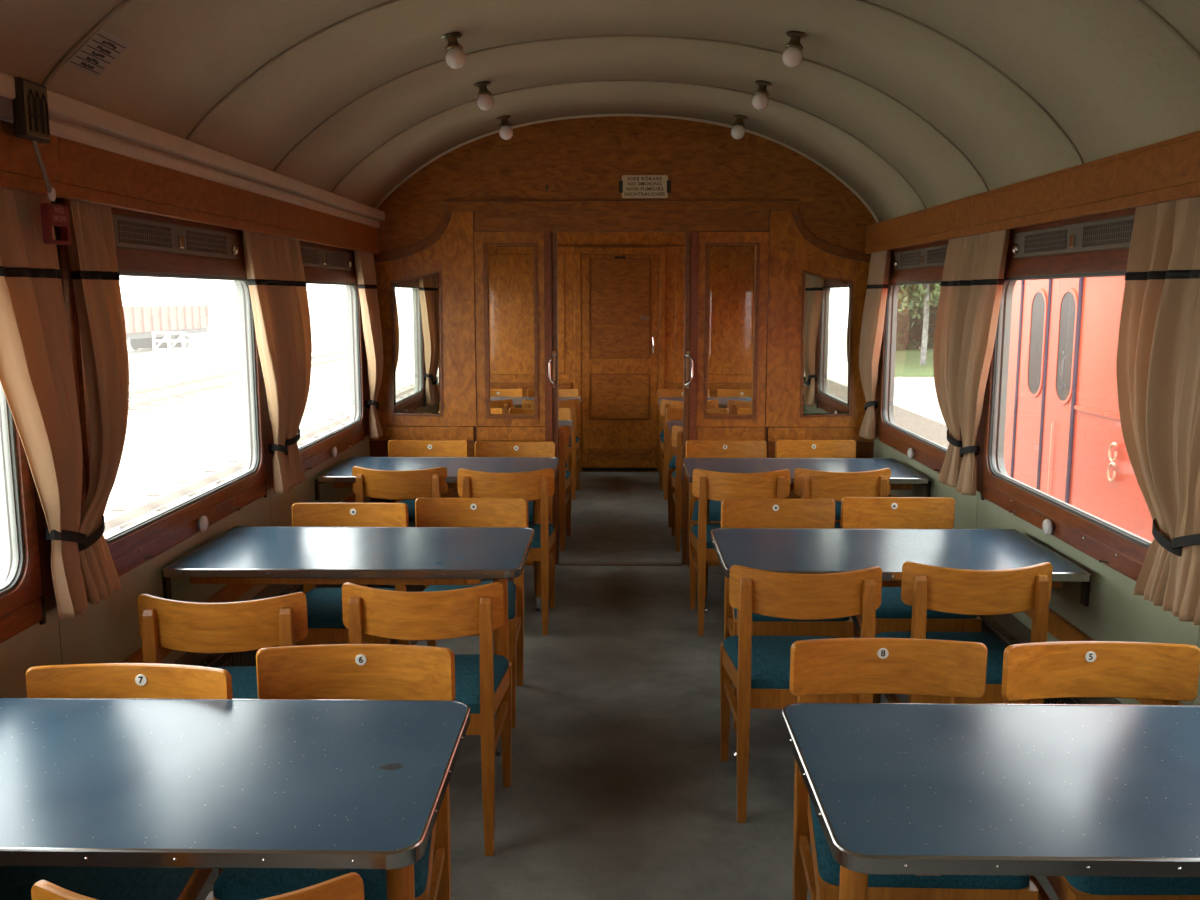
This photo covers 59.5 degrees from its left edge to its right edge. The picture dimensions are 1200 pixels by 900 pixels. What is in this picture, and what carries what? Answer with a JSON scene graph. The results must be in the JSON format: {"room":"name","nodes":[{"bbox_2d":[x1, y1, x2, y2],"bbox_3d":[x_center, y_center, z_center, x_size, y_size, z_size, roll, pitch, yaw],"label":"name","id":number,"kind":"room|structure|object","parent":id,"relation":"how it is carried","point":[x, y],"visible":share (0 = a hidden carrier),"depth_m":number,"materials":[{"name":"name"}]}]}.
{"room":"train carriage","nodes":[
{"label":"train carriage","id":0,"kind":"room"},
{"bbox_2d":[0,120,379,697],"bbox_3d":[-1.372,-0.016,4.478,0.140,2.260,10.480,0,8,1],"label":"wall","id":1,"kind":"structure","parent":0,"point":[107,631],"depth_m":3.15,"materials":[{"name":"brown wood"}]},
{"bbox_2d":[0,382,42,643],"bbox_3d":[-1.434,0.008,1.845,0.087,1.072,1.490,0,8,1],"label":"window","id":2,"kind":"structure","parent":1,"relation":"in","point":[20,571],"depth_m":2.55,"materials":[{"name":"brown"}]},
{"bbox_2d":[0,77,70,244],"bbox_3d":[-1.304,-0.657,2.395,0.053,0.361,0.287,1,8,6],"label":"emergency brake","id":3,"kind":"object","parent":1,"relation":"attached to","point":[28,111],"visible":1,"depth_m":2.41,"materials":[{"name":"brown metal"}]},
{"bbox_2d":[0,187,87,619],"bbox_3d":[-1.351,-0.097,2.531,0.111,1.062,0.372,0,8,1],"label":"curtain","id":4,"kind":"object","parent":1,"relation":"hanging from","point":[37,379],"visible":0.96,"depth_m":2.53,"materials":[{"name":"brown fabric"}]},
{"bbox_2d":[64,199,128,603],"bbox_3d":[-1.343,-0.141,2.832,0.107,1.062,0.320,0,8,3],"label":"curtain","id":5,"kind":"object","parent":1,"relation":"hanging from","point":[95,276],"visible":0.97,"depth_m":2.80,"materials":[{"name":"brown fabric"}]},
{"bbox_2d":[56,197,265,576],"bbox_3d":[-1.405,-0.237,3.527,0.087,1.072,1.490,0,8,1],"label":"window","id":6,"kind":"structure","parent":1,"relation":"in","point":[147,245],"depth_m":3.49,"materials":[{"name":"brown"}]},
{"bbox_2d":[118,220,170,246],"bbox_3d":[-1.390,-0.660,3.220,0.001,0.064,0.365,0,8,1],"label":"vent grille","id":7,"kind":"object","parent":6,"relation":"attached to","point":[131,233],"depth_m":3.20,"materials":[{"name":"black metal"}]},
{"bbox_2d":[186,230,225,253],"bbox_3d":[-1.382,-0.730,3.700,0.001,0.064,0.365,0,8,1],"label":"vent grille","id":8,"kind":"object","parent":6,"relation":"attached to","point":[197,241],"depth_m":3.68,"materials":[{"name":"black metal"}]},
{"bbox_2d":[0,72,384,227],"bbox_3d":[-1.353,-0.831,2.631,0.115,0.102,6.900,0,8,1],"label":"trim","id":9,"kind":"structure","parent":1,"relation":"attached to","point":[70,118],"depth_m":3.23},
{"bbox_2d":[0,492,392,866],"bbox_3d":[-1.358,0.913,2.890,0.131,0.500,6.870,0,8,1],"label":"heater cover","id":10,"kind":"object","parent":1,"relation":"attached to","point":[230,592],"visible":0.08,"depth_m":3.84,"materials":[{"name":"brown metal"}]},
{"bbox_2d":[242,230,292,493],"bbox_3d":[-1.322,-0.341,4.208,0.111,1.062,0.333,0,8,1],"label":"curtain","id":11,"kind":"object","parent":1,"relation":"hanging from","point":[269,315],"visible":0.96,"depth_m":4.20,"materials":[{"name":"brown fabric"}]},
{"bbox_2d":[272,236,311,485],"bbox_3d":[-1.313,-0.392,4.556,0.110,1.062,0.364,1,8,4],"label":"curtain","id":12,"kind":"object","parent":1,"relation":"hanging from","point":[289,263],"visible":0.91,"depth_m":4.49,"materials":[{"name":"brown fabric"}]},
{"bbox_2d":[285,240,363,471],"bbox_3d":[-1.376,-0.482,5.209,0.087,1.072,1.490,0,8,1],"label":"window","id":13,"kind":"structure","parent":1,"relation":"in","point":[322,264],"depth_m":5.53,"materials":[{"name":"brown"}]},
{"bbox_2d":[301,249,317,263],"bbox_3d":[-1.362,-0.905,4.902,0.001,0.064,0.365,0,8,1],"label":"vent grille","id":14,"kind":"object","parent":13,"relation":"attached to","point":[309,256],"depth_m":4.92,"materials":[{"name":"black metal"}]},
{"bbox_2d":[354,250,382,438],"bbox_3d":[-1.297,-0.591,5.920,0.104,1.062,0.362,0,8,1],"label":"curtain","id":15,"kind":"object","parent":1,"relation":"hanging from","point":[364,261],"visible":0.96,"depth_m":5.91,"materials":[{"name":"brown fabric"}]},
{"bbox_2d":[0,0,1199,222],"bbox_3d":[0.093,-1.363,4.257,3.124,0.737,10.480,0,8,1],"label":"ceiling","id":16,"kind":"structure","parent":0,"point":[912,106],"depth_m":3.71,"materials":[{"name":"beige paint"}]},
{"bbox_2d":[65,28,130,77],"bbox_3d":[-1.251,-0.990,2.621,0.094,0.084,0.160,0,8,1],"label":"notice","id":17,"kind":"object","parent":16,"relation":"attached to","point":[102,48],"visible":1,"depth_m":2.62,"materials":[{"name":"beige paper"}]},
{"bbox_2d":[70,34,124,73],"bbox_3d":[-1.252,-0.987,2.622,0.097,0.001,0.144,-41,6,6],"label":"print","id":18,"kind":"object","parent":17,"relation":"attached to","point":[106,51],"depth_m":2.62},
{"bbox_2d":[441,32,465,68],"bbox_3d":[-0.540,-1.468,3.869,0.089,0.125,0.081,-2,9,-15],"label":"ceiling lamp","id":19,"kind":"object","parent":16,"relation":"attached to","point":[455,57],"visible":1,"depth_m":3.85,"materials":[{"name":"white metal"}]},
{"bbox_2d":[474,81,493,110],"bbox_3d":[-0.525,-1.595,4.740,0.089,0.125,0.081,-2,9,-15],"label":"ceiling lamp","id":20,"kind":"object","parent":16,"relation":"attached to","point":[485,102],"visible":1,"depth_m":4.72,"materials":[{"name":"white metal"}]},
{"bbox_2d":[496,115,512,139],"bbox_3d":[-0.510,-1.724,5.621,0.089,0.125,0.081,-2,9,-15],"label":"ceiling lamp","id":21,"kind":"object","parent":16,"relation":"attached to","point":[505,132],"visible":1,"depth_m":5.60,"materials":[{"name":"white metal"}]},
{"bbox_2d":[731,115,747,139],"bbox_3d":[0.743,-1.721,5.600,0.089,0.125,0.081,2,9,16],"label":"ceiling lamp","id":22,"kind":"object","parent":16,"relation":"attached to","point":[737,132],"visible":1,"depth_m":5.58,"materials":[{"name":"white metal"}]},
{"bbox_2d":[752,80,771,109],"bbox_3d":[0.728,-1.592,4.719,0.089,0.125,0.081,2,9,16],"label":"ceiling lamp","id":23,"kind":"object","parent":16,"relation":"attached to","point":[760,100],"visible":1,"depth_m":4.69,"materials":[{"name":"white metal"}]},
{"bbox_2d":[782,31,806,67],"bbox_3d":[0.713,-1.466,3.848,0.089,0.125,0.081,2,9,16],"label":"ceiling lamp","id":24,"kind":"object","parent":16,"relation":"attached to","point":[792,56],"visible":1,"depth_m":3.83,"materials":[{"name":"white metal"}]},
{"bbox_2d":[488,232,754,471],"bbox_3d":[0.181,-1.096,9.530,2.980,2.620,0.080,0,8,1],"label":"wall","id":25,"kind":"structure","parent":0,"point":[510,267],"depth_m":9.48,"materials":[{"name":"wood"}]},
{"bbox_2d":[581,255,658,470],"bbox_3d":[0.180,-0.775,9.524,0.696,1.963,0.062,0,8,1],"label":"door","id":26,"kind":"structure","parent":25,"relation":"in","point":[620,293],"depth_m":9.54,"materials":[{"name":"brown wood"}]},
{"bbox_2d":[369,116,875,565],"bbox_3d":[0.123,-0.604,6.146,2.980,2.622,0.080,0,8,1],"label":"wall","id":27,"kind":"structure","parent":0,"point":[565,175],"depth_m":6.03,"materials":[{"name":"brown wood"}]},
{"bbox_2d":[393,273,440,414],"bbox_3d":[-1.073,-0.619,6.142,0.285,0.829,0.004,0,8,1],"label":"mirror","id":28,"kind":"object","parent":27,"relation":"attached to","point":[417,301],"visible":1,"depth_m":6.14,"materials":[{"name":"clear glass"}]},
{"bbox_2d":[544,232,558,563],"bbox_3d":[-0.284,-0.281,6.191,0.077,1.970,0.098,0,8,1],"label":"door","id":29,"kind":"structure","parent":27,"relation":"in","point":[550,238],"depth_m":6.13,"materials":[{"name":"brown wood"}]},
{"bbox_2d":[619,175,670,197],"bbox_3d":[0.255,-1.501,5.986,0.294,0.128,0.014,0,8,1],"label":"no smoking sign","id":30,"kind":"object","parent":27,"relation":"attached to","point":[631,186],"visible":1,"depth_m":5.98,"materials":[{"name":"beige"}]},
{"bbox_2d":[681,232,698,566],"bbox_3d":[0.529,-0.279,6.178,0.077,1.970,0.098,0,8,1],"label":"door","id":31,"kind":"structure","parent":27,"relation":"in","point":[691,238],"depth_m":6.12,"materials":[{"name":"brown wood"}]},
{"bbox_2d":[802,272,850,414],"bbox_3d":[1.317,-0.613,6.102,0.285,0.829,0.004,0,8,1],"label":"mirror","id":32,"kind":"object","parent":27,"relation":"attached to","point":[826,315],"visible":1,"depth_m":6.10,"materials":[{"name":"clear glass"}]},
{"bbox_2d":[196,472,1058,899],"bbox_3d":[0.093,1.024,4.605,3.160,0.166,10.480,0,8,1],"label":"floor","id":33,"kind":"structure","parent":0,"point":[621,788],"depth_m":3.73,"materials":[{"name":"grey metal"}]},
{"bbox_2d":[0,663,232,899],"bbox_3d":[-1.035,0.896,2.178,0.458,0.799,0.473,0,8,2],"label":"dining chair","id":34,"kind":"object","parent":33,"relation":"on","point":[97,680],"visible":0.46,"depth_m":2.29,"materials":[{"name":"orange wood"}]},
{"bbox_2d":[31,872,363,899],"bbox_3d":[-0.569,0.967,1.688,0.458,0.799,0.473,0,8,-2],"label":"dining chair","id":35,"kind":"object","parent":33,"relation":"on","point":[350,886],"visible":1,"depth_m":1.45,"materials":[{"name":"orange wood"}]},
{"bbox_2d":[137,592,307,698],"bbox_3d":[-1.041,0.762,3.096,0.458,0.799,0.473,0,8,-2],"label":"dining chair","id":36,"kind":"object","parent":33,"relation":"on","point":[243,626],"visible":0.41,"depth_m":2.83,"materials":[{"name":"orange wood"}]},
{"bbox_2d":[0,697,469,899],"bbox_3d":[-0.857,0.947,1.992,1.168,0.751,0.626,0,8,1],"label":"dining table","id":37,"kind":"object","parent":33,"relation":"on","point":[319,784],"visible":1,"depth_m":1.86,"materials":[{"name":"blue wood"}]},
{"bbox_2d":[378,763,401,770],"bbox_3d":[-0.383,0.580,1.920,0.043,0.001,0.032,0,8,1],"label":"stain","id":38,"kind":"object","parent":37,"relation":"on","point":[381,766],"depth_m":1.92,"materials":[{"name":"black"}]},
{"bbox_2d":[205,644,454,899],"bbox_3d":[-0.564,0.877,2.309,0.458,0.799,0.473,0,8,0],"label":"dining chair","id":39,"kind":"object","parent":33,"relation":"on","point":[326,671],"visible":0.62,"depth_m":2.45,"materials":[{"name":"orange wood"}]},
{"bbox_2d":[276,503,408,646],"bbox_3d":[-0.983,0.628,4.013,0.458,0.799,0.473,0,8,0],"label":"dining chair","id":40,"kind":"object","parent":33,"relation":"on","point":[324,605],"visible":0.48,"depth_m":4.13,"materials":[{"name":"orange wood"}]},
{"bbox_2d":[162,526,533,756],"bbox_3d":[-0.828,0.703,3.669,1.168,0.751,0.626,0,8,1],"label":"dining table","id":41,"kind":"object","parent":33,"relation":"on","point":[241,554],"visible":0.87,"depth_m":3.48,"materials":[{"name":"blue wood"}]},
{"bbox_2d":[352,466,447,587],"bbox_3d":[-0.953,0.450,5.240,0.458,0.799,0.473,0,8,2],"label":"dining chair","id":42,"kind":"object","parent":33,"relation":"on","point":[373,483],"visible":0.39,"depth_m":4.97,"materials":[{"name":"orange wood"}]},
{"bbox_2d":[342,582,511,855],"bbox_3d":[-0.506,0.747,3.202,0.458,0.799,0.473,0,8,-1],"label":"dining chair","id":43,"kind":"object","parent":33,"relation":"on","point":[483,681],"visible":0.66,"depth_m":2.96,"materials":[{"name":"orange wood"}]},
{"bbox_2d":[388,440,468,519],"bbox_3d":[-0.975,0.364,5.829,0.458,0.799,0.473,0,8,1],"label":"dining chair","id":44,"kind":"object","parent":33,"relation":"on","point":[396,448],"visible":0.34,"depth_m":5.98,"materials":[{"name":"orange wood"}]},
{"bbox_2d":[315,457,559,611],"bbox_3d":[-0.799,0.454,5.376,1.168,0.751,0.626,0,8,1],"label":"dining table","id":45,"kind":"object","parent":33,"relation":"on","point":[341,476],"visible":0.66,"depth_m":5.36,"materials":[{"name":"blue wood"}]},
{"bbox_2d":[398,498,527,727],"bbox_3d":[-0.523,0.614,4.115,0.458,0.799,0.473,0,8,2],"label":"dining chair","id":46,"kind":"object","parent":33,"relation":"on","point":[429,512],"visible":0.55,"depth_m":4.26,"materials":[{"name":"orange wood"}]},
{"bbox_2d":[491,408,502,413],"bbox_3d":[-0.940,0.112,7.556,0.458,0.799,0.473,0,8,2],"label":"dining chair","id":47,"kind":"object","parent":33,"relation":"on","point":[493,410],"visible":0.04,"depth_m":7.67,"materials":[{"name":"orange wood"}]},
{"bbox_2d":[490,399,512,413],"bbox_3d":[-0.917,-0.034,8.558,0.458,0.799,0.473,0,8,1],"label":"dining chair","id":48,"kind":"object","parent":33,"relation":"on","point":[506,404],"visible":0.07,"depth_m":8.29,"materials":[{"name":"orange wood"}]},
{"bbox_2d":[457,468,555,634],"bbox_3d":[-0.447,0.458,5.184,0.458,0.799,0.473,0,8,-1],"label":"dining chair","id":49,"kind":"object","parent":33,"relation":"on","point":[538,484],"visible":0.67,"depth_m":4.94,"materials":[{"name":"orange wood"}]},
{"bbox_2d":[490,389,522,396],"bbox_3d":[-0.908,-0.121,9.158,0.458,0.799,0.473,0,8,1],"label":"dining chair","id":50,"kind":"object","parent":33,"relation":"on","point":[493,392],"visible":0.13,"depth_m":9.32,"materials":[{"name":"orange wood"}]},
{"bbox_2d":[474,441,555,524],"bbox_3d":[-0.478,0.372,5.776,0.458,0.799,0.473,0,8,1],"label":"dining chair","id":51,"kind":"object","parent":33,"relation":"on","point":[482,448],"visible":0.3,"depth_m":5.93,"materials":[{"name":"orange wood"}]},
{"bbox_2d":[490,397,581,473],"bbox_3d":[-0.741,-0.040,8.770,1.168,0.751,0.626,0,8,1],"label":"dining table","id":52,"kind":"object","parent":33,"relation":"on","point":[517,401],"visible":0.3,"depth_m":8.80,"materials":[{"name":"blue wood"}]},
{"bbox_2d":[509,408,570,526],"bbox_3d":[-0.439,0.114,7.547,0.458,0.799,0.473,0,8,1],"label":"dining chair","id":53,"kind":"object","parent":33,"relation":"on","point":[563,413],"visible":0.18,"depth_m":7.68,"materials":[{"name":"orange wood"}]},
{"bbox_2d":[522,399,579,499],"bbox_3d":[-0.389,-0.032,8.549,0.458,0.799,0.473,0,8,1],"label":"dining chair","id":54,"kind":"object","parent":33,"relation":"on","point":[574,405],"visible":0.43,"depth_m":8.33,"materials":[{"name":"orange wood"}]},
{"bbox_2d":[527,389,578,436],"bbox_3d":[-0.418,-0.120,9.150,0.458,0.799,0.473,0,8,2],"label":"dining chair","id":55,"kind":"object","parent":33,"relation":"on","point":[561,392],"visible":0.14,"depth_m":9.29,"materials":[{"name":"orange wood"}]},
{"bbox_2d":[559,425,571,550],"bbox_3d":[-0.416,0.216,6.847,0.458,0.799,0.473,0,8,1],"label":"dining chair","id":56,"kind":"object","parent":33,"relation":"on","point":[565,478],"visible":0.39,"depth_m":6.63,"materials":[{"name":"orange wood"}]},
{"bbox_2d":[559,420,573,535],"bbox_3d":[-0.770,0.206,7.078,1.168,0.751,0.626,0,8,1],"label":"dining table","id":57,"kind":"object","parent":33,"relation":"on","point":[570,423],"visible":0.17,"depth_m":7.11,"materials":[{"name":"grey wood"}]},
{"bbox_2d":[667,420,682,536],"bbox_3d":[1.042,0.211,7.047,1.168,0.751,0.626,0,8,1],"label":"dining table","id":58,"kind":"object","parent":33,"relation":"on","point":[670,423],"visible":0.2,"depth_m":7.08,"materials":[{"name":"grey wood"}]},
{"bbox_2d":[671,425,682,551],"bbox_3d":[0.687,0.218,6.829,0.458,0.799,0.473,0,8,2],"label":"dining chair","id":59,"kind":"object","parent":33,"relation":"on","point":[677,431],"visible":0.3,"depth_m":6.62,"materials":[{"name":"orange wood"}]},
{"bbox_2d":[657,389,708,485],"bbox_3d":[0.728,-0.117,9.131,0.458,0.799,0.473,0,8,2],"label":"dining chair","id":60,"kind":"object","parent":33,"relation":"on","point":[660,392],"visible":0.27,"depth_m":9.28,"materials":[{"name":"orange wood"}]},
{"bbox_2d":[660,399,718,499],"bbox_3d":[0.712,-0.030,8.530,0.458,0.799,0.473,0,8,1],"label":"dining chair","id":61,"kind":"object","parent":33,"relation":"on","point":[711,404],"visible":0.4,"depth_m":8.31,"materials":[{"name":"orange wood"}]},
{"bbox_2d":[665,408,728,526],"bbox_3d":[0.699,0.116,7.528,0.458,0.799,0.473,0,8,2],"label":"dining chair","id":62,"kind":"object","parent":33,"relation":"on","point":[671,413],"visible":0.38,"depth_m":7.65,"materials":[{"name":"orange wood"}]},
{"bbox_2d":[658,397,751,466],"bbox_3d":[1.071,-0.036,8.739,1.168,0.751,0.626,0,8,1],"label":"dining table","id":63,"kind":"object","parent":33,"relation":"on","point":[723,401],"visible":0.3,"depth_m":8.80,"materials":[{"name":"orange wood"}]},
{"bbox_2d":[685,440,766,596],"bbox_3d":[0.710,0.365,5.821,0.458,0.799,0.473,0,8,1],"label":"dining chair","id":64,"kind":"object","parent":33,"relation":"on","point":[694,448],"visible":0.44,"depth_m":5.97,"materials":[{"name":"orange wood"}]},
{"bbox_2d":[716,389,751,396],"bbox_3d":[1.248,-0.116,9.122,0.458,0.799,0.473,0,8,2],"label":"dining chair","id":65,"kind":"object","parent":33,"relation":"on","point":[720,392],"visible":0.21,"depth_m":9.28,"materials":[{"name":"orange wood"}]},
{"bbox_2d":[689,469,789,635],"bbox_3d":[0.672,0.460,5.170,0.458,0.799,0.473,0,8,2],"label":"dining chair","id":66,"kind":"object","parent":33,"relation":"on","point":[711,485],"visible":0.59,"depth_m":4.93,"materials":[{"name":"orange wood"}]},
{"bbox_2d":[727,399,751,413],"bbox_3d":[1.238,-0.028,8.522,0.458,0.799,0.473,0,8,0],"label":"dining chair","id":67,"kind":"object","parent":33,"relation":"on","point":[733,405],"visible":0.09,"depth_m":8.26,"materials":[{"name":"orange wood"}]},
{"bbox_2d":[737,408,750,413],"bbox_3d":[1.220,0.118,7.519,0.458,0.799,0.473,0,8,2],"label":"dining chair","id":68,"kind":"object","parent":33,"relation":"on","point":[739,410],"visible":0.06,"depth_m":7.65,"materials":[{"name":"orange wood"}]},
{"bbox_2d":[721,499,853,728],"bbox_3d":[0.714,0.617,4.095,0.458,0.799,0.473,0,8,0],"label":"dining chair","id":69,"kind":"object","parent":33,"relation":"on","point":[735,513],"visible":0.41,"depth_m":4.22,"materials":[{"name":"orange wood"}]},
{"bbox_2d":[720,565,881,822],"bbox_3d":[0.627,0.719,3.389,0.458,0.799,0.473,0,8,2],"label":"dining chair","id":70,"kind":"object","parent":33,"relation":"on","point":[758,666],"visible":0.78,"depth_m":3.16,"materials":[{"name":"orange wood"}]},
{"bbox_2d":[682,458,930,611],"bbox_3d":[1.012,0.459,5.346,1.168,0.751,0.626,0,8,1],"label":"dining table","id":71,"kind":"object","parent":33,"relation":"on","point":[903,477],"visible":0.57,"depth_m":5.33,"materials":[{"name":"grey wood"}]},
{"bbox_2d":[775,440,855,521],"bbox_3d":[1.220,0.362,5.842,0.458,0.799,0.473,0,8,1],"label":"dining chair","id":72,"kind":"object","parent":33,"relation":"on","point":[783,448],"visible":0.33,"depth_m":5.99,"materials":[{"name":"orange wood"}]},
{"bbox_2d":[794,468,890,634],"bbox_3d":[1.151,0.456,5.198,0.458,0.799,0.473,0,8,0],"label":"dining chair","id":73,"kind":"object","parent":33,"relation":"on","point":[812,484],"visible":0.35,"depth_m":4.93,"materials":[{"name":"orange wood"}]},
{"bbox_2d":[711,528,1090,757],"bbox_3d":[0.983,0.707,3.639,1.168,0.751,0.626,0,8,1],"label":"dining table","id":74,"kind":"object","parent":33,"relation":"on","point":[784,550],"visible":0.62,"depth_m":3.56,"materials":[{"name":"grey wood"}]},
{"bbox_2d":[840,497,981,637],"bbox_3d":[1.201,0.612,4.130,0.458,0.799,0.473,0,8,1],"label":"dining chair","id":75,"kind":"object","parent":33,"relation":"on","point":[892,615],"visible":0.48,"depth_m":4.25,"materials":[{"name":"orange wood"}]},
{"bbox_2d":[790,638,1037,899],"bbox_3d":[0.672,0.870,2.353,0.458,0.799,0.473,0,8,2],"label":"dining chair","id":76,"kind":"object","parent":33,"relation":"on","point":[956,670],"visible":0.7,"depth_m":2.49,"materials":[{"name":"orange wood"}]},
{"bbox_2d":[873,561,1052,703],"bbox_3d":[1.158,0.713,3.434,0.458,0.799,0.473,0,8,1],"label":"dining chair","id":77,"kind":"object","parent":33,"relation":"on","point":[924,587],"visible":0.56,"depth_m":3.18,"materials":[{"name":"orange wood"}]},
{"bbox_2d":[782,703,1199,899],"bbox_3d":[0.955,0.952,1.962,1.168,0.751,0.626,0,8,1],"label":"dining table","id":78,"kind":"object","parent":33,"relation":"on","point":[938,789],"visible":1,"depth_m":1.85,"materials":[{"name":"grey laminate"}]},
{"bbox_2d":[1001,641,1199,899],"bbox_3d":[1.167,0.874,2.329,0.458,0.799,0.473,0,8,0],"label":"dining chair","id":79,"kind":"object","parent":33,"relation":"on","point":[1166,673],"visible":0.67,"depth_m":2.47,"materials":[{"name":"orange wood"}]},
{"bbox_2d":[865,131,1199,704],"bbox_3d":[1.558,-0.009,4.429,0.140,2.260,10.480,0,8,1],"label":"wall","id":80,"kind":"structure","parent":0,"point":[1168,170],"depth_m":3.37,"materials":[{"name":"brown wood"}]},
{"bbox_2d":[858,250,890,439],"bbox_3d":[1.534,-0.584,5.872,0.110,1.062,0.360,0,8,-2],"label":"curtain","id":81,"kind":"object","parent":80,"relation":"hanging from","point":[872,326],"visible":0.99,"depth_m":5.86,"materials":[{"name":"brown fabric"}]},
{"bbox_2d":[879,240,962,473],"bbox_3d":[1.589,-0.475,5.159,0.087,1.072,1.490,0,8,1],"label":"window","id":82,"kind":"structure","parent":80,"relation":"in","point":[924,263],"depth_m":5.47,"materials":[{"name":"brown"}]},
{"bbox_2d":[927,248,942,263],"bbox_3d":[1.566,-0.898,4.853,0.001,0.064,0.365,0,8,1],"label":"vent grille","id":83,"kind":"object","parent":82,"relation":"attached to","point":[934,255],"depth_m":4.91,"materials":[{"name":"black metal"}]},
{"bbox_2d":[933,234,979,488],"bbox_3d":[1.507,-0.385,4.509,0.104,1.062,0.364,0,8,-1],"label":"curtain","id":84,"kind":"object","parent":80,"relation":"hanging from","point":[961,257],"visible":0.91,"depth_m":4.46,"materials":[{"name":"brown fabric"}]},
{"bbox_2d":[956,229,1009,495],"bbox_3d":[1.498,-0.335,4.161,0.105,1.062,0.330,0,8,3],"label":"curtain","id":85,"kind":"object","parent":80,"relation":"hanging from","point":[980,327],"visible":0.98,"depth_m":4.14,"materials":[{"name":"brown fabric"}]},
{"bbox_2d":[887,493,1183,704],"bbox_3d":[1.486,0.920,2.842,0.131,0.500,6.870,0,8,1],"label":"heater cover","id":86,"kind":"object","parent":80,"relation":"attached to","point":[1008,628],"visible":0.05,"depth_m":3.60,"materials":[{"name":"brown metal"}]},
{"bbox_2d":[982,208,1151,581],"bbox_3d":[1.560,-0.230,3.477,0.087,1.072,1.490,0,8,1],"label":"window","id":87,"kind":"structure","parent":80,"relation":"in","point":[1097,245],"depth_m":3.56,"materials":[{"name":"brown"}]},
{"bbox_2d":[1025,229,1066,252],"bbox_3d":[1.545,-0.723,3.651,0.001,0.064,0.365,0,8,1],"label":"vent grille","id":88,"kind":"object","parent":87,"relation":"attached to","point":[1036,240],"depth_m":3.63,"materials":[{"name":"black metal"}]},
{"bbox_2d":[1083,220,1133,246],"bbox_3d":[1.537,-0.653,3.171,0.001,0.064,0.365,0,8,1],"label":"vent grille","id":89,"kind":"object","parent":87,"relation":"attached to","point":[1096,233],"depth_m":3.18,"materials":[{"name":"black metal"}]},
{"bbox_2d":[1116,196,1199,605],"bbox_3d":[1.479,-0.139,2.816,0.106,1.062,0.376,0,8,1],"label":"curtain","id":90,"kind":"object","parent":80,"relation":"hanging from","point":[1162,275],"visible":0.84,"depth_m":2.76,"materials":[{"name":"brown fabric"}]},
{"bbox_2d":[1162,284,1199,624],"bbox_3d":[1.471,-0.090,2.484,0.113,1.062,0.373,0,8,1],"label":"curtain","id":91,"kind":"object","parent":80,"relation":"hanging from","point":[1182,591],"visible":1,"depth_m":2.60,"materials":[{"name":"brown fabric"}]},
{"label":"outside","id":92,"kind":"structure","parent":0,"visible":0},
{"bbox_2d":[0,311,945,560],"bbox_3d":[1.036,-5.830,59.775,240.000,0.300,280.000,0,8,1],"label":"ground","id":93,"kind":"structure","parent":92,"point":[165,446],"depth_m":25.24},
{"bbox_2d":[123,305,208,349],"bbox_3d":[-23.123,-5.352,47.625,2.900,2.243,21.000,0,8,1],"label":"wagon","id":94,"kind":"object","parent":93,"relation":"on","point":[140,321],"visible":0.48,"depth_m":53.48,"materials":[{"name":"grey"}]},
{"bbox_2d":[152,332,204,354],"bbox_3d":[-19.914,-5.050,49.636,2.450,1.080,0.100,0,8,1],"label":"barrier","id":95,"kind":"object","parent":93,"relation":"on","point":[167,335],"visible":1,"depth_m":49.60,"materials":[{"name":"white paint"}]},
{"bbox_2d":[103,410,350,536],"bbox_3d":[-4.418,-3.878,44.992,2.500,0.200,150.000,0,8,1],"label":"railway track","id":96,"kind":"object","parent":93,"relation":"on","point":[130,515],"visible":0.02,"depth_m":14.43,"materials":[{"name":"silver metal"}]},
{"bbox_2d":[128,349,348,414],"bbox_3d":[-11.817,-3.896,45.117,2.500,0.200,150.000,0,8,1],"label":"railway track","id":97,"kind":"object","parent":93,"relation":"on","point":[167,397],"visible":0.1,"depth_m":30.96,"materials":[{"name":"silver metal"}]},
{"bbox_2d":[129,338,348,384],"bbox_3d":[-15.871,-1.723,30.342,2.400,0.060,120.000,0,8,1],"label":"platform edge","id":98,"kind":"structure","parent":93,"relation":"on","point":[155,373],"depth_m":40.02,"materials":[{"name":"concrete"}]},
{"bbox_2d":[895,343,933,376],"bbox_3d":[33.836,-8.514,77.014,55.000,0.040,84.000,0,8,1],"label":"grass verge","id":99,"kind":"structure","parent":93,"relation":"on","point":[907,360],"depth_m":41.82,"materials":[{"name":"plant"}]},
{"bbox_2d":[896,300,937,349],"bbox_3d":[16.326,-11.861,53.439,8.795,13.831,8.310,-8,11,-42],"label":"building","id":100,"kind":"structure","parent":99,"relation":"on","point":[912,326],"depth_m":53.63,"materials":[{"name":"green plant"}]},
{"bbox_2d":[897,284,940,364],"bbox_3d":[12.912,-9.359,40.494,5.838,12.245,6.097,2,9,16],"label":"birch tree","id":101,"kind":"object","parent":99,"relation":"on","point":[927,290],"visible":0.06,"depth_m":41.48,"materials":[{"name":"green plant"}]},
{"bbox_2d":[898,286,939,318],"bbox_3d":[15.798,-10.197,46.240,6.097,12.245,5.838,5,10,32],"label":"leafy tree","id":102,"kind":"object","parent":99,"relation":"on","point":[936,297],"visible":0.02,"depth_m":46.06,"materials":[{"name":"green plant"}]},
{"bbox_2d":[893,405,948,447],"bbox_3d":[4.313,4.831,-14.531,4.700,0.030,90.000,0,8,1],"label":"strip","id":103,"kind":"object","parent":93,"relation":"on","point":[935,431],"depth_m":22.05,"materials":[{"name":"concrete"}]},
{"bbox_3d":[4.700,2.778,-0.686,2.500,0.200,58.000,0,8,1],"label":"railway track","id":104,"kind":"object","parent":103,"relation":"on","visible":0},
{"bbox_2d":[1004,276,1153,541],"bbox_3d":[4.463,0.189,3.868,2.840,3.590,9.750,0,8,1],"label":"train","id":105,"kind":"object","parent":104,"relation":"on","point":[1064,440],"visible":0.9,"depth_m":6.97,"materials":[{"name":"paint"}]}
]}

